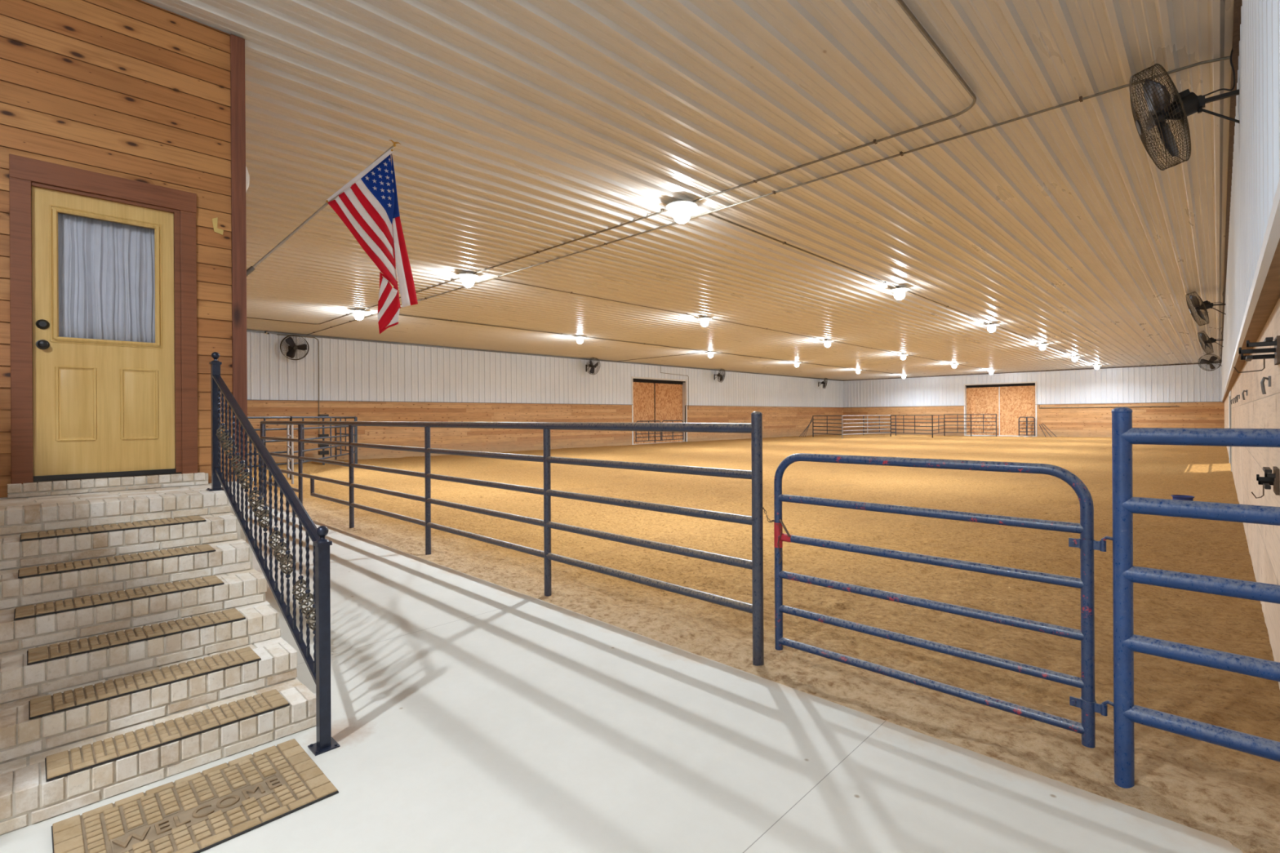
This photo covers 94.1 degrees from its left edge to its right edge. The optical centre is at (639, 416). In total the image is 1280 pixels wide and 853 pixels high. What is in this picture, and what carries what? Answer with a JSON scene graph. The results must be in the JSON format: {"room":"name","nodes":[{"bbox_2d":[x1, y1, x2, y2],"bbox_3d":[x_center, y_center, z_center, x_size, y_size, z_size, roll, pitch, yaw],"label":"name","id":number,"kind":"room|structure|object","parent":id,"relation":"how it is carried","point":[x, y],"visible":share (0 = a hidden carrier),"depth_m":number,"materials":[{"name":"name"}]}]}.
{"room":"sports facility","nodes":[
{"label":"sports facility","id":0,"kind":"room"},
{"bbox_2d":[31,182,181,483],"bbox_3d":[-4.253,-0.623,4.756,0.549,2.500,1.540,0,0,44],"label":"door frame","id":1,"kind":"structure","parent":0,"point":[121,477],"depth_m":4.74,"materials":[{"name":"paint"}]},
{"bbox_2d":[0,0,243,497],"bbox_3d":[-7.016,-1.327,1.441,0.012,3.816,10.300,0,0,44],"label":"wall","id":2,"kind":"structure","parent":0,"point":[134,90],"depth_m":4.60,"materials":[{"name":"brown wood"}]},
{"bbox_2d":[8,153,197,484],"bbox_3d":[-4.020,-0.672,4.529,0.100,2.295,1.055,0,0,44],"label":"door","id":3,"kind":"structure","parent":2,"relation":"in","point":[103,408],"depth_m":4.47,"materials":[{"name":"yellow wood"}]},
{"bbox_2d":[57,213,155,342],"bbox_3d":[-4.092,-1.012,4.581,0.048,1.036,0.678,0,0,44],"label":"curtain","id":4,"kind":"object","parent":3,"relation":"hanging from","point":[106,269],"visible":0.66,"depth_m":4.57,"materials":[{"name":"fabric"}]},
{"bbox_2d":[212,217,223,235],"bbox_3d":[-3.545,-1.597,5.003,0.004,0.140,0.080,0,0,44],"label":"bracket","id":5,"kind":"object","parent":2,"relation":"attached to","point":[215,220],"visible":1,"depth_m":4.99,"materials":[{"name":"metal"}]},
{"bbox_2d":[0,481,245,541],"bbox_3d":[-6.994,1.113,1.441,0.020,1.064,10.310,0,0,44],"label":"wall","id":6,"kind":"structure","parent":0,"point":[242,536],"depth_m":5.10,"materials":[{"name":"brick"}]},
{"bbox_2d":[246,331,843,407],"bbox_3d":[0.905,-1.991,37.660,0.030,2.610,52.700,0,0,44],"label":"wall","id":7,"kind":"structure","parent":0,"point":[349,370],"depth_m":28.49,"materials":[{"name":"white"}]},
{"bbox_2d":[280,334,309,359],"bbox_3d":[-13.164,-2.597,22.601,0.827,0.982,0.945,0,0,44],"label":"wall fan","id":8,"kind":"object","parent":7,"relation":"attached to","point":[292,347],"visible":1,"depth_m":22.43,"materials":[{"name":"metal"}]},
{"bbox_2d":[276,333,319,434],"bbox_3d":[-13.194,-1.160,23.037,0.036,3.888,1.468,0,0,44],"label":"conduit","id":9,"kind":"object","parent":7,"relation":"attached to","point":[277,334],"visible":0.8,"depth_m":23.53,"materials":[{"name":"metal"}]},
{"bbox_2d":[247,399,808,407],"bbox_3d":[0.924,-0.691,37.650,0.060,0.030,52.700,0,0,44],"label":"trim","id":10,"kind":"structure","parent":7,"relation":"attached to","point":[247,399],"depth_m":27.95,"materials":[{"name":"metal"}]},
{"bbox_2d":[246,329,843,381],"bbox_3d":[0.911,-3.231,37.646,0.070,0.070,52.700,0,0,44],"label":"trim","id":11,"kind":"structure","parent":7,"relation":"attached to","point":[248,331],"depth_m":28.94,"materials":[{"name":"metal"}]},
{"bbox_2d":[585,357,599,374],"bbox_3d":[-2.746,-2.779,33.327,0.824,0.954,0.953,0,0,44],"label":"wall fan","id":12,"kind":"object","parent":7,"relation":"attached to","point":[591,365],"visible":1,"depth_m":33.16,"materials":[{"name":"metal"}]},
{"bbox_2d":[631,376,687,444],"bbox_3d":[1.209,-0.233,38.156,0.360,4.350,5.220,0,0,44],"label":"door","id":13,"kind":"structure","parent":7,"relation":"in","point":[660,399],"depth_m":38.33,"materials":[{"name":"wood"}]},
{"bbox_2d":[635,420,661,442],"bbox_3d":[0.543,0.933,37.089,0.060,1.288,2.306,0,0,44],"label":"gate","id":14,"kind":"object","parent":13,"relation":"attached to","point":[648,433],"visible":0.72,"depth_m":37.03,"materials":[{"name":"metal"}]},
{"bbox_2d":[661,420,683,440],"bbox_3d":[2.128,0.922,38.720,0.060,1.288,2.156,0,0,44],"label":"gate","id":15,"kind":"object","parent":13,"relation":"attached to","point":[673,433],"visible":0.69,"depth_m":38.70,"materials":[{"name":"metal"}]},
{"bbox_2d":[660,372,688,409],"bbox_3d":[2.287,-1.815,39.016,0.028,2.800,2.798,0,0,44],"label":"conduit","id":16,"kind":"object","parent":7,"relation":"attached to","point":[660,372],"visible":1,"depth_m":40.00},
{"bbox_2d":[714,368,724,382],"bbox_3d":[5.606,-2.833,41.717,0.803,0.955,0.916,0,0,2],"label":"wall fan","id":17,"kind":"object","parent":7,"relation":"attached to","point":[721,375],"visible":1,"depth_m":41.68,"materials":[{"name":"metal"}]},
{"bbox_2d":[817,377,827,388],"bbox_3d":[16.264,-2.900,52.690,0.786,0.955,0.925,0,0,1],"label":"wall fan","id":18,"kind":"object","parent":7,"relation":"attached to","point":[824,382],"visible":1,"depth_m":52.70,"materials":[{"name":"metal"}]},
{"bbox_2d":[247,400,843,463],"bbox_3d":[0.908,0.754,37.674,0.090,2.880,52.700,0,0,44],"label":"wall paneling","id":19,"kind":"structure","parent":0,"point":[777,421],"depth_m":29.05,"materials":[{"name":"brown wood"}]},
{"bbox_2d":[0,433,1279,852],"bbox_3d":[6.599,1.681,24.970,25.850,0.255,63.000,0,0,44],"label":"floor","id":20,"kind":"structure","parent":0,"point":[1231,795],"depth_m":3.76,"materials":[{"name":"sand"}]},
{"bbox_2d":[0,472,315,835],"bbox_3d":[-3.107,1.041,3.524,2.654,1.158,1.375,0,0,44],"label":"brick steps","id":21,"kind":"structure","parent":20,"relation":"on","point":[26,798],"depth_m":3.18,"materials":[{"name":"brick"}]},
{"bbox_2d":[19,515,205,541],"bbox_3d":[-3.310,0.703,3.785,0.224,0.014,0.870,0,0,44],"label":"mat","id":22,"kind":"object","parent":21,"relation":"on","point":[65,532],"visible":1,"depth_m":3.72,"materials":[{"name":"beige rubber"}]},
{"bbox_2d":[17,543,215,577],"bbox_3d":[-3.080,0.853,3.554,0.224,0.014,0.870,0,0,44],"label":"mat","id":23,"kind":"object","parent":21,"relation":"on","point":[133,557],"visible":1,"depth_m":3.49,"materials":[{"name":"beige rubber"}]},
{"bbox_2d":[13,575,224,620],"bbox_3d":[-2.880,1.003,3.343,0.224,0.014,0.870,0,0,44],"label":"mat","id":24,"kind":"object","parent":21,"relation":"on","point":[41,609],"visible":1,"depth_m":3.28,"materials":[{"name":"beige rubber"}]},
{"bbox_2d":[26,608,245,665],"bbox_3d":[-2.637,1.153,3.170,0.224,0.014,0.870,0,0,44],"label":"mat","id":25,"kind":"object","parent":21,"relation":"on","point":[37,655],"visible":1,"depth_m":3.10,"materials":[{"name":"beige rubber"}]},
{"bbox_2d":[28,646,261,719],"bbox_3d":[-2.417,1.303,2.964,0.224,0.014,0.870,0,0,44],"label":"mat","id":26,"kind":"object","parent":21,"relation":"on","point":[42,706],"visible":1,"depth_m":2.90,"materials":[{"name":"beige rubber"}]},
{"bbox_2d":[44,688,289,782],"bbox_3d":[-2.151,1.453,2.771,0.224,0.014,0.870,0,0,44],"label":"mat","id":27,"kind":"object","parent":21,"relation":"on","point":[64,763],"visible":1,"depth_m":2.70,"materials":[{"name":"rubber"}]},
{"bbox_2d":[205,351,339,755],"bbox_3d":[-2.378,0.562,3.708,2.435,2.107,0.110,0,0,44],"label":"handrail","id":28,"kind":"object","parent":21,"relation":"on","point":[319,669],"visible":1,"depth_m":3.36,"materials":[{"name":"black metal"}]},
{"bbox_2d":[216,425,228,440],"bbox_3d":[-3.055,0.127,4.362,0.082,0.117,0.082,0,0,44],"label":"basket","id":29,"kind":"object","parent":28,"relation":"on","point":[223,427],"depth_m":4.35,"materials":[{"name":"metal"}]},
{"bbox_2d":[219,432,232,448],"bbox_3d":[-2.975,0.176,4.285,0.082,0.117,0.082,0,0,44],"label":"basket","id":30,"kind":"object","parent":28,"relation":"on","point":[225,433],"depth_m":4.27,"materials":[{"name":"metal"}]},
{"bbox_2d":[222,440,236,456],"bbox_3d":[-2.896,0.225,4.208,0.082,0.117,0.082,0,0,44],"label":"basket","id":31,"kind":"object","parent":28,"relation":"on","point":[229,454],"depth_m":4.19,"materials":[{"name":"metal"}]},
{"bbox_2d":[231,455,244,471],"bbox_3d":[-2.737,0.324,4.054,0.082,0.117,0.082,0,0,44],"label":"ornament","id":32,"kind":"object","parent":28,"relation":"on","point":[238,457],"depth_m":4.04,"materials":[{"name":"metal"}]},
{"bbox_2d":[235,463,248,479],"bbox_3d":[-2.657,0.373,3.977,0.082,0.117,0.082,0,0,44],"label":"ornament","id":33,"kind":"object","parent":28,"relation":"on","point":[242,465],"depth_m":3.96,"materials":[{"name":"metal"}]},
{"bbox_2d":[239,471,253,488],"bbox_3d":[-2.578,0.422,3.901,0.082,0.117,0.082,0,0,44],"label":"ornament","id":34,"kind":"object","parent":28,"relation":"on","point":[246,473],"depth_m":3.89,"materials":[{"name":"metal"}]},
{"bbox_2d":[247,489,262,506],"bbox_3d":[-2.418,0.520,3.747,0.082,0.117,0.082,0,0,44],"label":"ornament","id":35,"kind":"object","parent":28,"relation":"on","point":[255,491],"depth_m":3.74,"materials":[{"name":"metal"}]},
{"bbox_2d":[252,499,267,517],"bbox_3d":[-2.339,0.570,3.670,0.082,0.117,0.082,0,0,44],"label":"ornament","id":36,"kind":"object","parent":28,"relation":"on","point":[260,501],"depth_m":3.66,"materials":[{"name":"metal"}]},
{"bbox_2d":[257,509,273,528],"bbox_3d":[-2.259,0.619,3.592,0.082,0.117,0.082,0,0,44],"label":"ornament","id":37,"kind":"object","parent":28,"relation":"on","point":[266,512],"depth_m":3.58,"materials":[{"name":"metal"}]},
{"bbox_2d":[267,530,284,550],"bbox_3d":[-2.100,0.717,3.438,0.082,0.117,0.082,0,0,44],"label":"ornament","id":38,"kind":"object","parent":28,"relation":"on","point":[277,533],"depth_m":3.43,"materials":[{"name":"metal"}]},
{"bbox_2d":[273,542,290,562],"bbox_3d":[-2.021,0.767,3.361,0.082,0.117,0.082,0,0,44],"label":"ornament","id":39,"kind":"object","parent":28,"relation":"on","point":[283,544],"depth_m":3.35,"materials":[{"name":"metal"}]},
{"bbox_2d":[279,554,296,574],"bbox_3d":[-1.941,0.816,3.284,0.082,0.117,0.082,0,0,44],"label":"ornament","id":40,"kind":"object","parent":28,"relation":"on","point":[287,571],"depth_m":3.27,"materials":[{"name":"metal"}]},
{"bbox_2d":[292,579,310,601],"bbox_3d":[-1.782,0.914,3.131,0.082,0.117,0.082,0,0,44],"label":"ornament","id":41,"kind":"object","parent":28,"relation":"on","point":[300,581],"depth_m":3.12,"materials":[{"name":"metal"}]},
{"bbox_2d":[298,592,314,615],"bbox_3d":[-1.702,0.964,3.054,0.082,0.117,0.082,0,0,44],"label":"ornament","id":42,"kind":"object","parent":28,"relation":"on","point":[307,594],"depth_m":3.04,"materials":[{"name":"metal"}]},
{"bbox_2d":[306,608,315,631],"bbox_3d":[-1.623,1.013,2.977,0.082,0.117,0.082,0,0,44],"label":"ornament","id":43,"kind":"object","parent":28,"relation":"on","point":[313,610],"depth_m":2.96,"materials":[{"name":"metal"}]},
{"bbox_2d":[51,738,338,852],"bbox_3d":[-1.796,1.601,2.438,0.590,0.020,0.860,0,0,44],"label":"mat","id":44,"kind":"object","parent":20,"relation":"on","point":[198,812],"visible":1,"depth_m":2.42,"materials":[{"name":"rubber"}]},
{"bbox_2d":[247,416,292,478],"bbox_3d":[-9.675,0.852,15.365,0.060,1.680,1.497,0,0,24],"label":"fence","id":45,"kind":"object","parent":20,"relation":"on","point":[249,417],"visible":0.32,"depth_m":15.54,"materials":[{"name":"metal"}]},
{"bbox_2d":[286,424,293,484],"bbox_3d":[-8.875,0.906,15.112,0.054,1.460,1.899,0,0,-33],"label":"gate","id":46,"kind":"object","parent":20,"relation":"on","point":[291,447],"visible":0.74,"depth_m":14.34,"materials":[{"name":"metal"}]},
{"bbox_2d":[289,416,355,479],"bbox_3d":[-9.793,0.867,18.687,0.060,1.710,5.447,0,0,-9],"label":"fence","id":47,"kind":"object","parent":20,"relation":"on","point":[292,417],"visible":0.77,"depth_m":18.55,"materials":[{"name":"metal"}]},
{"bbox_2d":[317,414,328,465],"bbox_3d":[-11.334,0.857,21.335,0.200,1.830,0.300,0,0,44],"label":"post","id":48,"kind":"object","parent":20,"relation":"on","point":[323,452],"visible":0.44,"depth_m":21.29,"materials":[{"name":"metal"}]},
{"bbox_2d":[334,417,357,463],"bbox_3d":[-11.194,0.886,22.663,0.060,1.690,3.024,0,0,-40],"label":"fence","id":49,"kind":"object","parent":20,"relation":"on","point":[335,433],"visible":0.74,"depth_m":22.64,"materials":[{"name":"metal"}]},
{"bbox_2d":[260,411,764,666],"bbox_3d":[-3.465,0.884,8.035,11.889,1.776,0.074,0,0,44],"label":"fence","id":50,"kind":"object","parent":20,"relation":"on","point":[754,428],"visible":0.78,"depth_m":5.21,"materials":[{"name":"metal"}]},
{"bbox_2d":[760,453,1113,748],"bbox_3d":[1.472,0.873,3.282,1.833,1.285,0.094,0,0,44],"label":"gate","id":51,"kind":"object","parent":50,"relation":"attached to","point":[1086,544],"visible":1,"depth_m":3.07,"materials":[{"name":"metal"}]},
{"bbox_2d":[812,415,841,436],"bbox_3d":[14.677,0.832,46.744,0.068,1.750,3.780,0,0,-19],"label":"fence","id":52,"kind":"object","parent":20,"relation":"on","point":[827,419],"visible":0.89,"depth_m":46.86,"materials":[{"name":"metal"}]},
{"bbox_2d":[841,414,890,438],"bbox_3d":[17.962,0.811,47.039,6.842,1.750,0.068,0,0,-37],"label":"fence","id":53,"kind":"object","parent":20,"relation":"on","point":[867,419],"visible":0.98,"depth_m":46.77,"materials":[{"name":"metal"}]},
{"bbox_2d":[862,415,896,435],"bbox_3d":[20.554,0.804,51.142,2.699,1.730,0.068,0,0,35],"label":"fence","id":54,"kind":"object","parent":20,"relation":"on","point":[879,415],"visible":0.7,"depth_m":51.11,"materials":[{"name":"metal"}]},
{"bbox_2d":[889,414,932,436],"bbox_3d":[21.356,0.789,47.017,0.068,1.750,4.451,0,0,-19],"label":"fence","id":55,"kind":"object","parent":20,"relation":"on","point":[914,419],"visible":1,"depth_m":46.96,"materials":[{"name":"metal"}]},
{"bbox_2d":[932,414,945,437],"bbox_3d":[23.549,0.775,46.978,0.068,1.750,5.117,0,0,36],"label":"fence","id":56,"kind":"object","parent":20,"relation":"on","point":[938,422],"visible":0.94,"depth_m":46.74,"materials":[{"name":"metal"}]},
{"bbox_2d":[943,413,970,435],"bbox_3d":[25.826,0.741,48.461,1.992,1.790,0.068,0,0,35],"label":"fence","id":57,"kind":"object","parent":20,"relation":"on","point":[944,414],"visible":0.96,"depth_m":48.49,"materials":[{"name":"metal"}]},
{"bbox_2d":[970,413,996,436],"bbox_3d":[27.309,0.731,47.368,1.829,1.790,0.069,0,0,38],"label":"fence","id":58,"kind":"object","parent":20,"relation":"on","point":[983,418],"visible":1,"depth_m":47.35,"materials":[{"name":"metal"}]},
{"bbox_2d":[1018,417,1035,435],"bbox_3d":[29.833,0.793,45.962,1.100,1.475,0.100,0,0,44],"label":"gate","id":59,"kind":"object","parent":20,"relation":"on","point":[1026,421],"visible":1,"depth_m":45.93,"materials":[{"name":"metal"}]},
{"bbox_2d":[1171,494,1194,501],"bbox_3d":[10.313,1.589,11.322,0.330,0.142,0.330,0,0,44],"label":"tub","id":60,"kind":"object","parent":20,"relation":"on","point":[1180,497],"visible":0.58,"depth_m":11.26,"materials":[{"name":"blue plastic"}]},
{"bbox_2d":[1111,407,1279,788],"bbox_3d":[2.303,0.847,2.432,0.589,1.776,0.074,0,0,44],"label":"fence","id":61,"kind":"object","parent":20,"relation":"on","point":[1125,574],"visible":0.93,"depth_m":2.50,"materials":[{"name":"metal"}]},
{"bbox_2d":[142,0,1233,380],"bbox_3d":[6.584,-3.312,25.023,26.000,0.040,63.100,0,0,44],"label":"ceiling","id":62,"kind":"structure","parent":0,"point":[522,128],"depth_m":8.13,"materials":[{"name":"metal"}]},
{"bbox_2d":[350,308,367,319],"bbox_3d":[-8.453,-3.059,17.926,0.480,0.355,0.480,0,0,44],"label":"ceiling lamp","id":63,"kind":"object","parent":62,"relation":"attached to","point":[358,315],"visible":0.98,"depth_m":17.84,"materials":[{"name":"white"}]},
{"bbox_2d":[457,271,479,287],"bbox_3d":[-3.892,-3.088,13.494,0.480,0.355,0.480,0,0,44],"label":"ceiling lamp","id":64,"kind":"object","parent":62,"relation":"attached to","point":[468,281],"visible":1,"depth_m":13.41,"materials":[{"name":"white"}]},
{"bbox_2d":[573,334,586,343],"bbox_3d":[-2.430,-3.097,24.125,0.480,0.355,0.480,0,0,44],"label":"ceiling lamp","id":65,"kind":"object","parent":62,"relation":"attached to","point":[580,339],"visible":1,"depth_m":24.04,"materials":[{"name":"white"}]},
{"bbox_2d":[246,0,976,324],"bbox_3d":[-6.695,-3.204,10.444,20.602,0.038,8.480,0,0,44],"label":"conduit","id":66,"kind":"object","parent":62,"relation":"attached to","point":[900,2],"visible":0.89,"depth_m":7.26,"materials":[{"name":"metal"}]},
{"bbox_2d":[399,314,900,374],"bbox_3d":[6.758,-3.290,33.583,0.060,0.038,42.380,0,0,44],"label":"conduit","id":67,"kind":"object","parent":62,"relation":"attached to","point":[399,314],"visible":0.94,"depth_m":24.74,"materials":[{"name":"metal"}]},
{"bbox_2d":[616,351,707,361],"bbox_3d":[1.098,-3.251,32.752,6.960,0.028,0.028,0,0,44],"label":"conduit","id":68,"kind":"object","parent":62,"relation":"attached to","point":[705,352],"visible":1,"depth_m":32.74,"materials":[{"name":"metal"}]},
{"bbox_2d":[666,200,697,223],"bbox_3d":[0.638,-3.117,9.093,0.480,0.355,0.480,0,0,44],"label":"ceiling lamp","id":69,"kind":"object","parent":62,"relation":"attached to","point":[681,209],"visible":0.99,"depth_m":9.00,"materials":[{"name":"white"}]},
{"bbox_2d":[697,315,711,326],"bbox_3d":[2.131,-3.126,19.693,0.480,0.355,0.480,0,0,44],"label":"ceiling lamp","id":70,"kind":"object","parent":62,"relation":"attached to","point":[704,322],"visible":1,"depth_m":19.60,"materials":[{"name":"white"}]},
{"bbox_2d":[706,351,715,357],"bbox_3d":[3.592,-3.135,30.324,0.480,0.355,0.480,0,0,44],"label":"ceiling lamp","id":71,"kind":"object","parent":62,"relation":"attached to","point":[710,354],"visible":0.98,"depth_m":30.23,"materials":[{"name":"white"}]},
{"bbox_2d":[493,278,991,370],"bbox_3d":[11.319,-3.319,29.151,0.060,0.038,42.380,0,0,44],"label":"conduit","id":72,"kind":"object","parent":62,"relation":"attached to","point":[493,278],"visible":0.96,"depth_m":18.58,"materials":[{"name":"metal"}]},
{"bbox_2d":[306,56,1230,335],"bbox_3d":[-3.829,-3.209,14.311,25.592,0.066,0.060,0,0,44],"label":"conduit","id":73,"kind":"object","parent":62,"relation":"attached to","point":[1081,99],"visible":0.84,"depth_m":7.41,"materials":[{"name":"metal"}]},
{"bbox_2d":[822,338,833,346],"bbox_3d":[8.154,-3.164,25.892,0.480,0.355,0.480,0,0,44],"label":"ceiling lamp","id":74,"kind":"object","parent":62,"relation":"attached to","point":[827,344],"visible":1,"depth_m":25.81,"materials":[{"name":"white"}]},
{"bbox_2d":[889,285,909,300],"bbox_3d":[6.660,-3.155,15.292,0.480,0.355,0.480,0,0,44],"label":"ceiling lamp","id":75,"kind":"object","parent":62,"relation":"attached to","point":[900,294],"visible":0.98,"depth_m":15.20,"materials":[{"name":"white"}]},
{"bbox_2d":[706,213,1096,364],"bbox_3d":[15.848,-3.348,24.750,0.060,0.038,42.380,0,0,44],"label":"conduit","id":76,"kind":"object","parent":62,"relation":"attached to","point":[709,214],"visible":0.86,"depth_m":12.97,"materials":[{"name":"metal"}]},
{"bbox_2d":[898,353,907,359],"bbox_3d":[14.176,-3.203,32.091,0.480,0.355,0.480,0,0,44],"label":"ceiling lamp","id":77,"kind":"object","parent":62,"relation":"attached to","point":[903,357],"visible":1,"depth_m":32.00,"materials":[{"name":"white"}]},
{"bbox_2d":[950,362,958,368],"bbox_3d":[20.199,-3.241,38.290,0.480,0.355,0.480,0,0,44],"label":"ceiling lamp","id":78,"kind":"object","parent":62,"relation":"attached to","point":[954,366],"visible":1,"depth_m":38.22,"materials":[{"name":"white"}]},
{"bbox_2d":[983,322,999,332],"bbox_3d":[12.683,-3.193,21.491,0.480,0.355,0.480,0,0,44],"label":"ceiling lamp","id":79,"kind":"object","parent":62,"relation":"attached to","point":[991,327],"visible":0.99,"depth_m":21.42,"materials":[{"name":"white"}]},
{"bbox_2d":[1036,342,1048,350],"bbox_3d":[18.706,-3.232,27.690,0.480,0.355,0.480,0,0,44],"label":"ceiling lamp","id":80,"kind":"object","parent":62,"relation":"attached to","point":[1042,346],"visible":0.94,"depth_m":27.61,"materials":[{"name":"white"}]},
{"bbox_2d":[1070,355,1079,361],"bbox_3d":[24.728,-3.270,33.889,0.480,0.355,0.480,0,0,44],"label":"ceiling lamp","id":81,"kind":"object","parent":62,"relation":"attached to","point":[1074,358],"visible":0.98,"depth_m":33.82,"materials":[{"name":"white"}]},
{"bbox_2d":[842,361,1222,407],"bbox_3d":[28.515,-2.167,47.552,25.850,2.610,0.030,0,0,44],"label":"wall","id":82,"kind":"structure","parent":0,"point":[1175,383],"depth_m":44.17,"materials":[{"name":"white"}]},
{"bbox_2d":[964,381,1037,436],"bbox_3d":[28.709,-0.438,47.562,5.100,4.410,0.360,0,0,44],"label":"door","id":83,"kind":"structure","parent":82,"relation":"in","point":[1012,401],"depth_m":47.56,"materials":[{"name":"wood"}]},
{"bbox_2d":[843,362,1219,381],"bbox_3d":[28.464,-3.411,47.566,25.770,0.060,0.070,0,0,44],"label":"trim","id":84,"kind":"structure","parent":82,"relation":"attached to","point":[1214,362],"depth_m":45.42,"materials":[{"name":"metal"}]},
{"bbox_2d":[872,401,1221,407],"bbox_3d":[28.505,-0.866,47.548,25.710,0.030,0.060,0,0,44],"label":"trim","id":85,"kind":"structure","parent":82,"relation":"attached to","point":[1191,402],"depth_m":43.20,"materials":[{"name":"wood"}]},
{"bbox_2d":[843,401,1224,437],"bbox_3d":[28.546,0.578,47.566,25.850,2.880,0.090,0,0,44],"label":"wood wall paneling","id":86,"kind":"structure","parent":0,"point":[1062,422],"depth_m":44.34,"materials":[{"name":"wood"}]},
{"bbox_2d":[1038,404,1179,408],"bbox_3d":[33.342,-0.732,42.774,7.980,0.260,0.060,0,0,44],"label":"conduit","id":87,"kind":"object","parent":86,"relation":"attached to","point":[1038,405],"visible":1,"depth_m":42.49,"materials":[{"name":"metal"}]},
{"bbox_2d":[1221,0,1279,398],"bbox_3d":[15.777,-2.085,16.030,0.030,2.610,63.000,0,0,44],"label":"wall","id":88,"kind":"structure","parent":0,"point":[1255,175],"depth_m":3.60,"materials":[{"name":"white"}]},
{"bbox_2d":[1128,47,1239,170],"bbox_3d":[4.980,-2.798,5.459,0.784,0.971,0.947,0,0,44],"label":"wall fan","id":89,"kind":"object","parent":88,"relation":"attached to","point":[1184,104],"visible":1,"depth_m":5.43,"materials":[{"name":"metal"}]},
{"bbox_2d":[1186,290,1225,326],"bbox_3d":[15.145,-2.892,15.940,0.808,0.942,0.945,0,0,44],"label":"wall fan","id":90,"kind":"object","parent":88,"relation":"attached to","point":[1205,305],"visible":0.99,"depth_m":15.92,"materials":[{"name":"metal"}]},
{"bbox_2d":[1198,353,1222,370],"bbox_3d":[31.415,-2.967,32.819,0.994,0.969,0.714,0,0,44],"label":"wall fan","id":91,"kind":"object","parent":88,"relation":"attached to","point":[1213,357],"visible":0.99,"depth_m":32.74,"materials":[{"name":"metal"}]},
{"bbox_2d":[1197,330,1223,354],"bbox_3d":[22.751,-2.940,23.747,0.778,0.942,0.945,0,0,44],"label":"wall fan","id":92,"kind":"object","parent":88,"relation":"attached to","point":[1202,336],"visible":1,"depth_m":23.71,"materials":[{"name":"metal"}]},
{"bbox_2d":[1228,390,1231,471],"bbox_3d":[17.647,0.538,17.715,0.160,2.500,3.780,0,0,44],"label":"trim","id":93,"kind":"structure","parent":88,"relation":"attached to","point":[1230,392],"depth_m":16.41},
{"bbox_2d":[1220,0,1242,362],"bbox_3d":[15.755,-3.335,16.044,0.070,0.070,63.000,0,0,44],"label":"trim","id":94,"kind":"structure","parent":88,"relation":"attached to","point":[1237,4],"depth_m":6.64,"materials":[{"name":"metal"}]},
{"bbox_2d":[1222,177,1279,402],"bbox_3d":[15.782,-0.778,16.033,0.030,0.065,63.000,0,0,44],"label":"trim","id":95,"kind":"structure","parent":88,"relation":"attached to","point":[1272,236],"depth_m":2.70,"materials":[{"name":"white"}]},
{"bbox_2d":[1222,238,1279,402],"bbox_3d":[15.838,-0.766,15.979,0.125,0.030,63.000,0,0,44],"label":"trim","id":96,"kind":"structure","parent":88,"relation":"attached to","point":[1269,295],"depth_m":3.73,"materials":[{"name":"wood"}]},
{"bbox_2d":[1224,297,1279,688],"bbox_3d":[15.877,0.659,15.950,0.040,2.880,63.000,0,0,44],"label":"wall","id":97,"kind":"structure","parent":0,"point":[1258,410],"depth_m":4.96,"materials":[{"name":"brown wood"}]},
{"bbox_2d":[1241,390,1247,399],"bbox_3d":[7.337,-0.256,7.231,0.048,0.122,0.060,0,0,44],"label":"wall hook","id":98,"kind":"object","parent":97,"relation":"attached to","point":[1243,391],"visible":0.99,"depth_m":7.23,"materials":[{"name":"metal"}]},
{"bbox_2d":[1233,335,1279,373],"bbox_3d":[3.580,-0.351,3.463,0.187,0.193,0.240,0,0,44],"label":"rack","id":99,"kind":"object","parent":97,"relation":"attached to","point":[1268,341],"visible":1,"depth_m":3.42,"materials":[{"name":"metal"}]},
{"bbox_2d":[1251,466,1279,498],"bbox_3d":[3.730,0.403,3.559,0.112,0.192,0.240,0,0,44],"label":"rack","id":100,"kind":"object","parent":97,"relation":"attached to","point":[1269,478],"visible":1,"depth_m":3.51,"materials":[{"name":"metal"}]},
{"bbox_2d":[1260,376,1271,394],"bbox_3d":[4.202,-0.206,4.003,0.048,0.122,0.060,0,0,44],"label":"wall hook","id":101,"kind":"object","parent":97,"relation":"attached to","point":[1268,378],"visible":1,"depth_m":4.00,"materials":[{"name":"metal"}]},
{"bbox_3d":[-10.447,-0.774,11.966,19.544,4.880,0.012,0,0,44],"label":"wall","id":102,"kind":"structure","parent":0,"visible":0},
{"bbox_2d":[230,34,247,471],"bbox_3d":[-3.481,-1.385,5.149,0.155,3.726,0.103,0,0,44],"label":"trim","id":103,"kind":"structure","parent":102,"relation":"attached to","point":[237,96],"depth_m":5.09,"materials":[{"name":"brown wood"}]},
{"bbox_2d":[245,166,249,191],"bbox_3d":[-3.680,-2.177,5.482,0.370,0.370,0.130,0,0,44],"label":"wall light","id":104,"kind":"object","parent":102,"relation":"attached to","point":[247,177],"visible":0.2,"depth_m":5.42,"materials":[{"name":"glass"}]},
{"bbox_2d":[246,139,400,276],"bbox_3d":[-2.982,-1.990,5.698,0.071,1.699,1.421,0,0,44],"label":"flagpole","id":105,"kind":"object","parent":102,"relation":"attached to","point":[251,268],"visible":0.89,"depth_m":5.49,"materials":[{"name":"metal"}]},
{"bbox_2d":[325,148,417,333],"bbox_3d":[-2.686,-1.794,6.021,0.096,1.921,0.934,0,0,39],"label":"flag","id":106,"kind":"object","parent":105,"relation":"hanging from","point":[368,208],"visible":1,"depth_m":6.08,"materials":[{"name":"multicoloured fabric"}]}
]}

